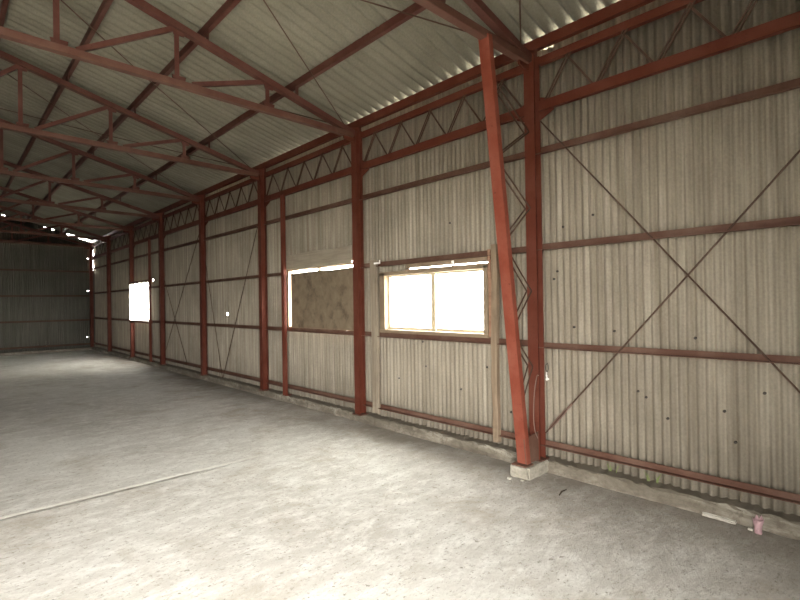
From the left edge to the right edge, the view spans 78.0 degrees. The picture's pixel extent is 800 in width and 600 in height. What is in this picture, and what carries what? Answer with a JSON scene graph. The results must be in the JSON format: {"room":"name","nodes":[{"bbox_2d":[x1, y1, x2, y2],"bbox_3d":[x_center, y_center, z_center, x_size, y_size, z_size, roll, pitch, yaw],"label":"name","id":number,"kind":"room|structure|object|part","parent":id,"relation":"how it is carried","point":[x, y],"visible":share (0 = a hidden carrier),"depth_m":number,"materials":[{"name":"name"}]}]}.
{"room":"empty warehouse","nodes":[
{"label":"empty warehouse","id":0,"kind":"room"},
{"bbox_2d":[0,214,94,352],"bbox_3d":[-15.198,-0.984,13.276,12.196,5.446,0.065,-1,0,-43],"label":"wall","id":1,"kind":"structure","parent":0,"point":[12,256],"depth_m":16.39,"materials":[{"name":"grey metal"}]},
{"bbox_2d":[0,242,79,246],"bbox_3d":[-15.220,-1.826,13.201,11.880,0.090,0.050,-1,0,-43],"label":"beam","id":2,"kind":"structure","parent":1,"relation":"attached to","point":[0,242],"depth_m":16.19,"materials":[{"name":"brown metal"}]},
{"bbox_2d":[0,295,88,296],"bbox_3d":[-15.210,-0.097,13.212,11.880,0.060,0.050,-1,0,-43],"label":"wall rail","id":3,"kind":"object","parent":1,"relation":"attached to","point":[0,295],"visible":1,"depth_m":16.36,"materials":[{"name":"brown metal"}]},
{"bbox_2d":[0,269,88,272],"bbox_3d":[-15.223,-0.935,13.216,11.880,0.060,0.050,-1,0,-43],"label":"wall rail","id":4,"kind":"object","parent":1,"relation":"attached to","point":[0,269],"visible":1,"depth_m":16.36,"materials":[{"name":"brown metal"}]},
{"bbox_2d":[0,343,89,349],"bbox_3d":[-15.185,1.574,13.205,11.880,0.060,0.050,-1,0,-43],"label":"wall rail","id":5,"kind":"object","parent":1,"relation":"attached to","point":[77,343],"visible":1,"depth_m":16.34,"materials":[{"name":"red metal"}]},
{"bbox_2d":[0,319,89,322],"bbox_3d":[-15.198,0.739,13.208,11.880,0.060,0.050,-1,0,-43],"label":"wall rail","id":6,"kind":"object","parent":1,"relation":"attached to","point":[69,319],"visible":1,"depth_m":16.36,"materials":[{"name":"red metal"}]},
{"bbox_2d":[0,347,91,355],"bbox_3d":[-15.220,1.797,13.209,12.030,0.185,0.220,-1,0,-43],"label":"baseboard","id":7,"kind":"structure","parent":1,"relation":"attached to","point":[87,348],"depth_m":16.30,"materials":[{"name":"concrete"}]},
{"bbox_2d":[0,0,619,240],"bbox_3d":[-5.936,-2.989,7.891,6.361,1.778,20.563,-1,0,-43],"label":"ceiling","id":8,"kind":"structure","parent":0,"point":[417,55],"depth_m":5.75,"materials":[{"name":"metal"}]},
{"bbox_2d":[0,0,8,38],"bbox_3d":[-6.362,-3.061,7.559,0.045,0.078,20.410,-1,0,-43],"label":"purlin","id":9,"kind":"structure","parent":8,"relation":"attached to","point":[4,3],"depth_m":5.25,"materials":[{"name":"metal"}]},
{"bbox_2d":[0,350,799,599],"bbox_3d":[-8.195,1.650,5.808,12.360,0.001,20.710,-1,0,-43],"label":"floor","id":10,"kind":"structure","parent":0,"point":[121,478],"depth_m":3.48,"materials":[{"name":"concrete"}]},
{"bbox_2d":[510,460,548,480],"bbox_3d":[1.125,1.451,4.270,0.353,0.106,0.198,-1,0,-43],"label":"concrete block","id":11,"kind":"object","parent":10,"relation":"on","point":[538,469],"visible":0.73,"depth_m":4.17,"materials":[{"name":"grey concrete"}]},
{"bbox_2d":[478,33,538,467],"bbox_3d":[0.926,-0.349,4.124,0.665,3.507,0.140,-1,0,-43],"label":"strut","id":12,"kind":"object","parent":11,"relation":"on","point":[527,447],"visible":0.93,"depth_m":4.07,"materials":[{"name":"red paint"}]},
{"bbox_3d":[1.043,1.397,4.200,0.120,0.012,0.140,-1,0,-43],"label":"plate","id":13,"kind":"part","parent":12,"relation":"part of","materials":[{"name":"red paint"}]},
{"bbox_3d":[1.131,1.266,4.232,0.245,0.248,0.008,-1,0,-43],"label":"gusset plate","id":14,"kind":"part","parent":12,"relation":"part of","materials":[{"name":"red paint"}]},
{"bbox_2d":[517,50,553,461],"bbox_3d":[1.143,-0.412,4.327,0.270,3.632,0.370,-1,0,-43],"label":"steel column","id":15,"kind":"structure","parent":11,"relation":"on","point":[532,115],"depth_m":4.36,"materials":[{"name":"red metal"}]},
{"bbox_2d":[360,66,523,169],"bbox_3d":[0.341,-1.884,5.327,0.045,0.470,2.408,-1,0,-43],"label":"girder","id":16,"kind":"object","parent":15,"relation":"attached to","point":[505,118],"visible":0.85,"depth_m":5.23,"materials":[{"name":"red metal"}]},
{"bbox_2d":[362,246,525,267],"bbox_3d":[0.346,-0.447,5.347,0.047,0.056,2.572,-1,0,-43],"label":"wall rail","id":17,"kind":"object","parent":15,"relation":"attached to","point":[515,249],"depth_m":5.26,"materials":[{"name":"red metal"}]},
{"bbox_2d":[412,0,536,63],"bbox_3d":[-3.221,-2.850,0.319,12.036,1.670,0.081,-1,0,-43],"label":"roof truss","id":18,"kind":"object","parent":15,"relation":"on","point":[505,41],"visible":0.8,"depth_m":3.89,"materials":[{"name":"metal"}]},
{"bbox_2d":[0,0,112,202],"bbox_3d":[-5.839,-2.878,8.041,0.045,0.078,20.410,-1,0,-43],"label":"purlin","id":19,"kind":"structure","parent":18,"relation":"on","point":[105,5],"depth_m":6.26,"materials":[{"name":"metal"}]},
{"bbox_2d":[23,0,240,222],"bbox_3d":[-5.272,-2.678,8.565,0.045,0.078,20.410,-1,0,-43],"label":"purlin","id":20,"kind":"structure","parent":18,"relation":"attached to","point":[228,6],"depth_m":5.88,"materials":[{"name":"metal"}]},
{"bbox_2d":[62,2,425,232],"bbox_3d":[-4.521,-2.414,9.258,0.045,0.078,20.410,-1,0,-43],"label":"purlin","id":21,"kind":"structure","parent":18,"relation":"attached to","point":[398,19],"depth_m":5.36,"materials":[{"name":"metal"}]},
{"bbox_2d":[360,0,464,31],"bbox_3d":[-1.263,-2.667,3.864,4.562,1.032,0.025,-1,0,-10],"label":"rod","id":22,"kind":"object","parent":18,"relation":"attached to","point":[360,0],"visible":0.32,"depth_m":4.10,"materials":[{"name":"brown metal"}]},
{"bbox_2d":[519,0,520,42],"bbox_3d":[0.465,-2.701,2.006,0.026,1.031,4.561,-1,0,14],"label":"rod","id":23,"kind":"object","parent":18,"relation":"attached to","point":[519,0],"visible":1,"depth_m":3.92,"materials":[{"name":"brown metal"}]},
{"bbox_3d":[1.117,-2.113,4.334,0.270,0.230,0.016,-1,0,-43],"label":"head plate","id":24,"kind":"part","parent":15,"relation":"part of","materials":[{"name":"red paint"}]},
{"bbox_2d":[533,375,538,437],"bbox_3d":[1.173,0.919,4.239,0.017,0.549,0.112,-1,0,43],"label":"cable","id":25,"kind":"object","parent":15,"relation":"hanging from","point":[537,375],"visible":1,"depth_m":4.21,"materials":[{"name":"grey rubber"}]},
{"bbox_3d":[1.216,1.397,4.361,0.145,0.012,0.150,-1,0,-43],"label":"plate","id":26,"kind":"part","parent":15,"relation":"part of","materials":[{"name":"red paint"}]},
{"bbox_3d":[1.285,-1.691,4.319,0.008,0.200,0.130,-1,0,-43],"label":"gusset plate","id":27,"kind":"part","parent":15,"relation":"part of","materials":[{"name":"red paint"}]},
{"bbox_2d":[535,78,799,154],"bbox_3d":[2.150,-1.343,3.397,0.047,0.062,2.750,-1,0,-43],"label":"wall rail","id":28,"kind":"object","parent":15,"relation":"attached to","point":[793,84],"depth_m":3.54,"materials":[{"name":"red metal"}]},
{"bbox_2d":[538,0,799,110],"bbox_3d":[2.055,-1.918,3.483,0.045,0.470,2.408,-1,0,-43],"label":"girder","id":29,"kind":"object","parent":15,"relation":"attached to","point":[789,22],"visible":1,"depth_m":3.65,"materials":[{"name":"red metal"}]},
{"bbox_2d":[538,216,799,249],"bbox_3d":[2.163,-0.488,3.393,0.047,0.056,2.750,-1,0,-43],"label":"wall rail","id":30,"kind":"object","parent":15,"relation":"attached to","point":[788,221],"depth_m":3.56,"materials":[{"name":"red metal"}]},
{"bbox_2d":[539,342,799,364],"bbox_3d":[2.176,0.382,3.389,0.047,0.048,2.750,-1,0,-43],"label":"wall rail","id":31,"kind":"object","parent":15,"relation":"attached to","point":[781,359],"depth_m":3.56,"materials":[{"name":"brown metal"}]},
{"bbox_2d":[539,120,799,392],"bbox_3d":[2.084,-0.115,3.476,0.011,2.986,2.429,-1,0,-43],"label":"rod","id":32,"kind":"object","parent":15,"relation":"attached to","point":[544,125],"visible":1,"depth_m":3.54,"materials":[{"name":"metal"}]},
{"bbox_2d":[540,440,799,504],"bbox_3d":[2.189,1.247,3.386,0.047,0.048,2.750,-1,0,-43],"label":"wall rail","id":33,"kind":"object","parent":15,"relation":"attached to","point":[794,498],"depth_m":3.56,"materials":[{"name":"brown metal"}]},
{"bbox_2d":[546,150,799,432],"bbox_3d":[2.092,-0.241,3.486,0.017,2.808,2.429,-1,0,-43],"label":"rod","id":34,"kind":"object","parent":15,"relation":"attached to","point":[563,413],"visible":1,"depth_m":3.59,"materials":[{"name":"brown metal"}]},
{"bbox_2d":[702,512,736,523],"bbox_3d":[2.153,1.474,3.334,0.034,0.027,0.202,-1,0,-43],"label":"strip","id":35,"kind":"object","parent":10,"relation":"on","point":[705,514],"visible":1,"depth_m":3.32,"materials":[{"name":"beige wood"}]},
{"bbox_2d":[752,515,763,534],"bbox_3d":[2.274,1.425,3.130,0.064,0.108,0.059,-1,0,-43],"label":"carton","id":36,"kind":"object","parent":10,"relation":"on","point":[758,522],"visible":1,"depth_m":3.12,"materials":[{"name":"pink cardboard"}]},
{"bbox_2d":[94,0,799,515],"bbox_3d":[-3.793,-0.364,9.921,0.045,3.810,20.489,-1,0,-43],"label":"wall","id":37,"kind":"structure","parent":0,"point":[739,421],"depth_m":4.07,"materials":[{"name":"metal"}]},
{"bbox_2d":[129,279,152,323],"bbox_3d":[-6.856,0.049,13.010,0.124,1.105,1.750,-1,0,-43],"label":"window","id":38,"kind":"structure","parent":37,"relation":"in","point":[147,280],"depth_m":12.96,"materials":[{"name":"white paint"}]},
{"bbox_3d":[-6.841,0.571,13.014,0.105,0.060,1.750,-1,0,-43],"label":"sill","id":39,"kind":"part","parent":38,"relation":"part of","materials":[{"name":"red paint"}]},
{"bbox_3d":[-6.857,-0.474,13.018,0.105,0.060,1.750,-1,0,-43],"label":"head rail","id":40,"kind":"part","parent":38,"relation":"part of","materials":[{"name":"red paint"}]},
{"bbox_2d":[287,262,352,330],"bbox_3d":[-1.136,-0.034,7.090,0.090,0.905,1.730,-1,0,-43],"label":"frame","id":41,"kind":"object","parent":37,"relation":"attached to","point":[289,272],"visible":0.56,"depth_m":7.67,"materials":[{"name":"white wood"}]},
{"bbox_2d":[291,267,353,330],"bbox_3d":[-1.114,-0.004,6.957,0.020,0.829,1.585,-1,0,-43],"label":"panel","id":42,"kind":"object","parent":37,"relation":"attached to","point":[322,299],"visible":0.94,"depth_m":6.91,"materials":[{"name":"brown wood"}]},
{"bbox_2d":[379,264,490,337],"bbox_3d":[0.341,0.019,5.421,0.130,0.724,1.625,-1,0,-43],"label":"window","id":43,"kind":"structure","parent":37,"relation":"in","point":[385,279],"depth_m":5.41,"materials":[{"name":"brown wood"}]},
{"bbox_3d":[0.131,0.026,5.678,0.022,0.640,0.767,-1,0,-43],"label":"sash","id":44,"kind":"part","parent":43,"relation":"part of","materials":[{"name":"glass"}]},
{"bbox_3d":[0.340,-0.321,5.426,0.120,0.044,1.605,-1,0,-43],"label":"head rail","id":45,"kind":"part","parent":43,"relation":"part of","materials":[{"name":"brown wood"}]},
{"bbox_3d":[0.347,0.362,5.420,0.130,0.037,1.625,-1,0,-43],"label":"sill","id":46,"kind":"part","parent":43,"relation":"part of","materials":[{"name":"brown wood"}]},
{"bbox_2d":[407,263,487,269],"bbox_3d":[0.478,-0.345,5.252,0.075,0.020,1.170,-1,0,-43],"label":"batten","id":47,"kind":"object","parent":43,"relation":"on","point":[478,263],"visible":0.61,"depth_m":5.16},
{"bbox_2d":[406,257,486,267],"bbox_3d":[0.470,-0.385,5.262,0.073,0.066,1.145,-1,0,-43],"label":"batten","id":48,"kind":"object","parent":47,"relation":"on","point":[477,259],"visible":0.88,"depth_m":5.19,"materials":[{"name":"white wood"}]},
{"bbox_3d":[0.624,0.016,5.187,0.022,0.640,0.774,-1,0,-43],"label":"sash","id":49,"kind":"part","parent":43,"relation":"part of","materials":[{"name":"glass"}]},
{"bbox_2d":[487,249,490,336],"bbox_3d":[0.892,-0.068,4.804,0.074,0.850,0.047,-1,0,-43],"label":"batten","id":50,"kind":"object","parent":43,"relation":"attached to","point":[488,250],"visible":0.53,"depth_m":4.78,"materials":[{"name":"brown wood"}]},
{"bbox_2d":[92,347,799,540],"bbox_3d":[-3.754,1.595,9.870,0.243,0.212,20.410,-1,0,-43],"label":"concrete curb","id":51,"kind":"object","parent":37,"relation":"attached to","point":[780,523],"depth_m":4.16,"materials":[{"name":"concrete"}]},
{"bbox_2d":[84,243,93,346],"bbox_3d":[-10.818,-0.174,17.189,0.270,3.632,0.370,-1,0,-43],"label":"steel column","id":52,"kind":"structure","parent":51,"relation":"on","point":[90,248],"depth_m":17.23,"materials":[{"name":"red metal"}]},
{"bbox_2d":[0,219,92,247],"bbox_3d":[-15.162,-2.612,13.159,12.036,1.670,0.081,-1,0,-43],"label":"roof truss","id":53,"kind":"object","parent":52,"relation":"on","point":[11,224],"visible":0.84,"depth_m":16.14,"materials":[{"name":"metal"}]},
{"bbox_2d":[101,236,111,351],"bbox_3d":[-9.144,-0.208,15.389,0.270,3.632,0.370,-1,0,-43],"label":"steel column","id":54,"kind":"structure","parent":51,"relation":"on","point":[108,242],"depth_m":15.43,"materials":[{"name":"red metal"}]},
{"bbox_2d":[0,205,107,239],"bbox_3d":[-13.509,-2.645,11.382,12.036,1.670,0.081,-1,0,-43],"label":"roof truss","id":55,"kind":"object","parent":54,"relation":"on","point":[30,232],"visible":0.94,"depth_m":14.35,"materials":[{"name":"metal"}]},
{"bbox_2d":[92,241,105,258],"bbox_3d":[-9.947,-1.679,16.389,0.045,0.470,2.408,-1,0,-43],"label":"girder","id":56,"kind":"object","parent":54,"relation":"attached to","point":[101,242],"visible":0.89,"depth_m":16.46,"materials":[{"name":"red metal"}]},
{"bbox_2d":[123,226,134,357],"bbox_3d":[-7.430,-0.242,13.545,0.270,3.632,0.370,-1,0,-43],"label":"steel column","id":57,"kind":"structure","parent":51,"relation":"on","point":[131,233],"depth_m":13.58,"materials":[{"name":"red metal"}]},
{"bbox_2d":[0,184,132,230],"bbox_3d":[-11.794,-2.679,9.538,12.036,1.670,0.081,-1,0,-43],"label":"roof truss","id":58,"kind":"object","parent":57,"relation":"on","point":[30,198],"visible":0.96,"depth_m":12.45,"materials":[{"name":"metal"}]},
{"bbox_2d":[109,232,128,252],"bbox_3d":[-8.232,-1.713,14.546,0.045,0.470,2.408,-1,0,-43],"label":"girder","id":59,"kind":"object","parent":57,"relation":"attached to","point":[122,247],"visible":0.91,"depth_m":14.63,"materials":[{"name":"red metal"}]},
{"bbox_3d":[-7.456,-1.943,13.553,0.270,0.230,0.016,-1,0,-43],"label":"head plate","id":60,"kind":"part","parent":57,"relation":"part of","materials":[{"name":"red paint"}]},
{"bbox_2d":[132,220,157,245],"bbox_3d":[-6.518,-1.748,12.702,0.045,0.470,2.408,-1,0,-43],"label":"girder","id":61,"kind":"object","parent":57,"relation":"attached to","point":[151,222],"visible":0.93,"depth_m":12.76,"materials":[{"name":"red metal"}]},
{"bbox_2d":[148,239,154,361],"bbox_3d":[-6.246,0.013,12.396,0.105,3.067,0.100,-1,0,-43],"label":"post","id":62,"kind":"object","parent":51,"relation":"on","point":[149,240],"visible":1,"depth_m":12.36,"materials":[{"name":"red metal"}]},
{"bbox_2d":[152,212,166,364],"bbox_3d":[-5.715,-0.276,11.702,0.270,3.632,0.370,-1,0,-43],"label":"steel column","id":63,"kind":"structure","parent":51,"relation":"on","point":[160,220],"depth_m":11.74,"materials":[{"name":"red metal"}]},
{"bbox_2d":[0,160,162,218],"bbox_3d":[-10.079,-2.713,7.694,12.036,1.670,0.081,-1,0,-43],"label":"roof truss","id":64,"kind":"object","parent":63,"relation":"on","point":[102,198],"visible":0.89,"depth_m":10.54,"materials":[{"name":"metal"}]},
{"bbox_3d":[-7.304,-2.254,10.291,0.045,0.541,0.045,-1,0,-43],"label":"web post","id":65,"kind":"part","parent":64,"relation":"part of","materials":[{"name":"metal"}]},
{"bbox_3d":[-5.741,-1.977,11.709,0.270,0.230,0.016,-1,0,-43],"label":"head plate","id":66,"kind":"part","parent":63,"relation":"part of","materials":[{"name":"red paint"}]},
{"bbox_2d":[164,280,186,361],"bbox_3d":[-5.111,0.437,11.218,0.011,1.867,1.410,-1,0,-43],"label":"rod","id":67,"kind":"object","parent":63,"relation":"attached to","point":[164,280],"visible":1,"depth_m":11.16,"materials":[{"name":"brown metal"}]},
{"bbox_2d":[192,195,208,375],"bbox_3d":[-4.000,-0.310,9.858,0.270,3.632,0.370,-1,0,-43],"label":"steel column","id":68,"kind":"structure","parent":51,"relation":"on","point":[201,204],"depth_m":9.90,"materials":[{"name":"red metal"}]},
{"bbox_2d":[0,118,204,201],"bbox_3d":[-8.365,-2.748,5.851,12.036,1.670,0.081,-1,0,-43],"label":"roof truss","id":69,"kind":"object","parent":68,"relation":"on","point":[74,151],"visible":0.87,"depth_m":8.56,"materials":[{"name":"metal"}]},
{"bbox_3d":[-6.294,-2.416,7.795,0.045,0.783,0.045,-1,0,-43],"label":"web post","id":70,"kind":"part","parent":69,"relation":"part of","materials":[{"name":"metal"}]},
{"bbox_3d":[-5.589,-2.288,8.448,0.045,0.541,0.045,-1,0,-43],"label":"web post","id":71,"kind":"part","parent":69,"relation":"part of","materials":[{"name":"metal"}]},
{"bbox_2d":[0,69,190,193],"bbox_3d":[-4.678,-2.599,7.537,0.026,1.031,4.561,-1,0,14],"label":"rod","id":72,"kind":"object","parent":69,"relation":"attached to","point":[0,69],"visible":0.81,"depth_m":7.35,"materials":[{"name":"brown metal"}]},
{"bbox_2d":[162,203,198,235],"bbox_3d":[-4.803,-1.782,10.858,0.045,0.470,2.408,-1,0,-43],"label":"girder","id":73,"kind":"object","parent":68,"relation":"attached to","point":[193,223],"visible":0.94,"depth_m":10.85,"materials":[{"name":"red metal"}]},
{"bbox_2d":[166,235,198,348],"bbox_3d":[-4.787,-0.205,10.882,0.011,2.758,2.359,-1,0,-43],"label":"rod","id":74,"kind":"object","parent":68,"relation":"attached to","point":[198,235],"visible":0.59,"depth_m":10.84,"materials":[{"name":"brown metal"}]},
{"bbox_2d":[93,272,286,293],"bbox_3d":[-6.263,-0.320,12.454,0.047,0.050,13.200,-1,0,-43],"label":"wall rail","id":75,"kind":"object","parent":68,"relation":"attached to","point":[271,274],"depth_m":9.82,"materials":[{"name":"red metal"}]},
{"bbox_3d":[-4.026,-2.011,9.865,0.270,0.230,0.016,-1,0,-43],"label":"head plate","id":76,"kind":"part","parent":68,"relation":"part of","materials":[{"name":"red paint"}]},
{"bbox_2d":[206,266,222,377],"bbox_3d":[-3.631,0.362,9.625,0.012,2.234,0.740,-1,0,-43],"label":"rod","id":77,"kind":"object","parent":68,"relation":"attached to","point":[206,266],"visible":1,"depth_m":9.60,"materials":[{"name":"brown metal"}]},
{"bbox_2d":[250,169,270,390],"bbox_3d":[-2.286,-0.344,8.014,0.270,3.632,0.370,-1,0,-43],"label":"steel column","id":78,"kind":"structure","parent":51,"relation":"on","point":[261,180],"depth_m":8.05,"materials":[{"name":"red metal"}]},
{"bbox_2d":[0,50,264,176],"bbox_3d":[-6.650,-2.782,4.007,12.036,1.670,0.081,-1,0,-43],"label":"roof truss","id":79,"kind":"object","parent":78,"relation":"on","point":[20,65],"visible":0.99,"depth_m":6.53,"materials":[{"name":"metal"}]},
{"bbox_3d":[-4.580,-2.450,5.951,0.045,0.783,0.045,-1,0,-43],"label":"web post","id":80,"kind":"part","parent":79,"relation":"part of","materials":[{"name":"metal"}]},
{"bbox_3d":[-4.557,-2.805,5.948,0.130,0.085,0.012,-1,0,-43],"label":"gusset plate","id":81,"kind":"part","parent":79,"relation":"part of","materials":[{"name":"metal"}]},
{"bbox_3d":[-4.546,-2.087,5.945,0.130,0.085,0.012,-1,0,-43],"label":"gusset plate","id":82,"kind":"part","parent":79,"relation":"part of","materials":[{"name":"metal"}]},
{"bbox_3d":[-3.875,-2.323,6.604,0.045,0.541,0.045,-1,0,-43],"label":"web post","id":83,"kind":"part","parent":79,"relation":"part of","materials":[{"name":"metal"}]},
{"bbox_3d":[-3.850,-2.556,6.601,0.130,0.085,0.012,-1,0,-43],"label":"gusset plate","id":84,"kind":"part","parent":79,"relation":"part of","materials":[{"name":"metal"}]},
{"bbox_3d":[-3.843,-2.080,6.598,0.130,0.085,0.012,-1,0,-43],"label":"gusset plate","id":85,"kind":"part","parent":79,"relation":"part of","materials":[{"name":"metal"}]},
{"bbox_2d":[0,108,231,164],"bbox_3d":[-4.692,-2.599,7.551,4.562,1.032,0.025,-1,0,-10],"label":"rod","id":86,"kind":"object","parent":79,"relation":"attached to","point":[0,108],"visible":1,"depth_m":7.58,"materials":[{"name":"brown metal"}]},
{"bbox_2d":[60,0,249,166],"bbox_3d":[-2.964,-2.633,5.693,0.026,1.031,4.561,-1,0,14],"label":"rod","id":87,"kind":"object","parent":79,"relation":"attached to","point":[60,0],"visible":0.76,"depth_m":5.88,"materials":[{"name":"brown metal"}]},
{"bbox_3d":[-3.177,-2.196,7.250,0.045,0.302,0.045,-1,0,-43],"label":"web post","id":88,"kind":"part","parent":79,"relation":"part of","materials":[{"name":"metal"}]},
{"bbox_2d":[204,179,257,221],"bbox_3d":[-3.089,-1.816,9.014,0.045,0.470,2.408,-1,0,-43],"label":"girder","id":89,"kind":"object","parent":78,"relation":"attached to","point":[248,204],"visible":0.97,"depth_m":8.95,"materials":[{"name":"red metal"}]},
{"bbox_2d":[223,225,257,376],"bbox_3d":[-2.813,-0.054,8.762,0.011,3.036,1.670,-1,0,-43],"label":"rod","id":90,"kind":"object","parent":78,"relation":"attached to","point":[257,225],"visible":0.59,"depth_m":8.77,"materials":[{"name":"brown metal"}]},
{"bbox_3d":[-2.312,-2.045,8.022,0.270,0.230,0.016,-1,0,-43],"label":"head plate","id":91,"kind":"part","parent":78,"relation":"part of","materials":[{"name":"red paint"}]},
{"bbox_2d":[280,194,291,395],"bbox_3d":[-1.752,-0.077,7.564,0.105,3.067,0.100,-1,0,-43],"label":"post","id":92,"kind":"object","parent":51,"relation":"on","point":[282,197],"visible":1,"depth_m":7.53,"materials":[{"name":"red metal"}]},
{"bbox_2d":[286,245,351,269],"bbox_3d":[-1.193,-0.585,7.000,0.033,0.239,1.660,-1,0,-43],"label":"plank","id":93,"kind":"object","parent":92,"relation":"attached to","point":[326,257],"visible":0.95,"depth_m":6.92,"materials":[{"name":"beige wood"}]},
{"bbox_2d":[343,127,368,415],"bbox_3d":[-0.571,-0.378,6.170,0.270,3.632,0.370,-1,0,-43],"label":"steel column","id":94,"kind":"structure","parent":51,"relation":"on","point":[357,174],"depth_m":6.21,"materials":[{"name":"red metal"}]},
{"bbox_2d":[0,0,360,136],"bbox_3d":[-4.936,-2.816,2.163,12.036,1.670,0.081,-1,0,-43],"label":"roof truss","id":95,"kind":"object","parent":94,"relation":"on","point":[55,45],"visible":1,"depth_m":4.75,"materials":[{"name":"metal"}]},
{"bbox_3d":[-2.865,-2.485,4.107,0.045,0.783,0.045,-1,0,-43],"label":"web post","id":96,"kind":"part","parent":95,"relation":"part of","materials":[{"name":"metal"}]},
{"bbox_3d":[-2.831,-2.121,4.101,0.130,0.085,0.012,-1,0,-43],"label":"gusset plate","id":97,"kind":"part","parent":95,"relation":"part of","materials":[{"name":"metal"}]},
{"bbox_3d":[-2.160,-2.357,4.760,0.045,0.541,0.045,-1,0,-43],"label":"web post","id":98,"kind":"part","parent":95,"relation":"part of","materials":[{"name":"metal"}]},
{"bbox_3d":[-2.135,-2.590,4.757,0.130,0.085,0.012,-1,0,-43],"label":"gusset plate","id":99,"kind":"part","parent":95,"relation":"part of","materials":[{"name":"metal"}]},
{"bbox_3d":[-2.128,-2.114,4.755,0.130,0.085,0.012,-1,0,-43],"label":"gusset plate","id":100,"kind":"part","parent":95,"relation":"part of","materials":[{"name":"metal"}]},
{"bbox_3d":[-1.462,-2.230,5.407,0.045,0.302,0.045,-1,0,-43],"label":"web post","id":101,"kind":"part","parent":95,"relation":"part of","materials":[{"name":"metal"}]},
{"bbox_3d":[-1.432,-2.107,5.402,0.130,0.085,0.012,-1,0,-43],"label":"gusset plate","id":102,"kind":"part","parent":95,"relation":"part of","materials":[{"name":"metal"}]},
{"bbox_3d":[-1.436,-2.344,5.403,0.130,0.085,0.012,-1,0,-43],"label":"gusset plate","id":103,"kind":"part","parent":95,"relation":"part of","materials":[{"name":"metal"}]},
{"bbox_2d":[275,108,325,121],"bbox_3d":[-2.977,-2.633,5.707,4.562,1.032,0.025,-1,0,-10],"label":"rod","id":104,"kind":"object","parent":95,"relation":"attached to","point":[275,108],"visible":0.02,"depth_m":6.02,"materials":[{"name":"brown metal"}]},
{"bbox_2d":[263,0,343,123],"bbox_3d":[-1.249,-2.667,3.849,0.026,1.031,4.561,-1,0,14],"label":"rod","id":105,"kind":"object","parent":95,"relation":"attached to","point":[263,0],"visible":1,"depth_m":4.88,"materials":[{"name":"metal"}]},
{"bbox_2d":[94,342,514,439],"bbox_3d":[-4.742,1.385,10.839,0.047,0.050,17.592,-1,0,-43],"label":"wall rail","id":106,"kind":"object","parent":94,"relation":"attached to","point":[510,435],"depth_m":6.16,"materials":[{"name":"brown metal"}]},
{"bbox_2d":[264,139,350,201],"bbox_3d":[-1.374,-1.850,7.171,0.045,0.470,2.408,-1,0,-43],"label":"girder","id":107,"kind":"object","parent":94,"relation":"attached to","point":[314,182],"visible":0.91,"depth_m":7.05,"materials":[{"name":"red metal"}]},
{"bbox_2d":[92,152,524,269],"bbox_3d":[-4.781,-1.208,10.850,0.047,0.062,17.592,-1,0,-43],"label":"wall rail","id":108,"kind":"object","parent":94,"relation":"attached to","point":[518,156],"depth_m":6.04,"materials":[{"name":"red metal"}]},
{"bbox_2d":[94,317,527,345],"bbox_3d":[-4.755,0.510,10.843,0.047,0.054,17.592,-1,0,-43],"label":"wall rail","id":109,"kind":"object","parent":94,"relation":"attached to","point":[325,331],"depth_m":6.18,"materials":[{"name":"red metal"}]},
{"bbox_2d":[370,260,380,413],"bbox_3d":[-0.283,0.446,6.014,0.050,1.870,0.205,-1,0,-43],"label":"board","id":110,"kind":"object","parent":109,"relation":"attached to","point":[373,263],"visible":1,"depth_m":6.02,"materials":[{"name":"beige wood"}]},
{"bbox_2d":[491,244,500,442],"bbox_3d":[0.915,0.412,4.729,0.054,1.890,0.084,-1,0,-43],"label":"board","id":111,"kind":"object","parent":109,"relation":"attached to","point":[495,293],"visible":0.97,"depth_m":4.71,"materials":[{"name":"beige wood"}]},
{"bbox_3d":[-0.597,-2.079,6.178,0.270,0.230,0.016,-1,0,-43],"label":"head plate","id":112,"kind":"part","parent":94,"relation":"part of","materials":[{"name":"red paint"}]},
{"bbox_3d":[-0.498,1.431,6.205,0.145,0.012,0.150,-1,0,-43],"label":"plate","id":113,"kind":"part","parent":94,"relation":"part of","materials":[{"name":"red paint"}]},
{"bbox_3d":[-0.429,-1.657,6.162,0.008,0.200,0.130,-1,0,-43],"label":"gusset plate","id":114,"kind":"part","parent":94,"relation":"part of","materials":[{"name":"red paint"}]},
{"bbox_2d":[644,471,660,482],"bbox_3d":[1.924,1.345,3.753,0.016,0.086,0.131,-1,0,-43],"label":"tuft","id":115,"kind":"object","parent":51,"relation":"on","point":[657,480],"visible":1,"depth_m":3.75,"materials":[{"name":"green plant"}]},
{"bbox_3d":[2.824,-0.446,2.520,0.270,3.632,0.370,-1,0,-43],"label":"steel column","id":116,"kind":"structure","parent":51,"relation":"on","visible":0},
{"bbox_2d":[92,0,655,242],"bbox_3d":[-3.858,-2.175,9.870,0.050,0.092,20.410,-1,0,-43],"label":"steel beam","id":117,"kind":"structure","parent":116,"relation":"on","point":[621,7],"depth_m":5.17,"materials":[{"name":"red metal"}]},
{"label":"outside","id":118,"kind":"structure","parent":0,"visible":0},
{"bbox_2d":[138,311,483,329],"bbox_3d":[-0.508,1.656,6.325,120.000,0.001,130.000,-1,0,-43],"label":"ground","id":119,"kind":"structure","parent":118,"point":[473,320],"depth_m":44.16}
]}

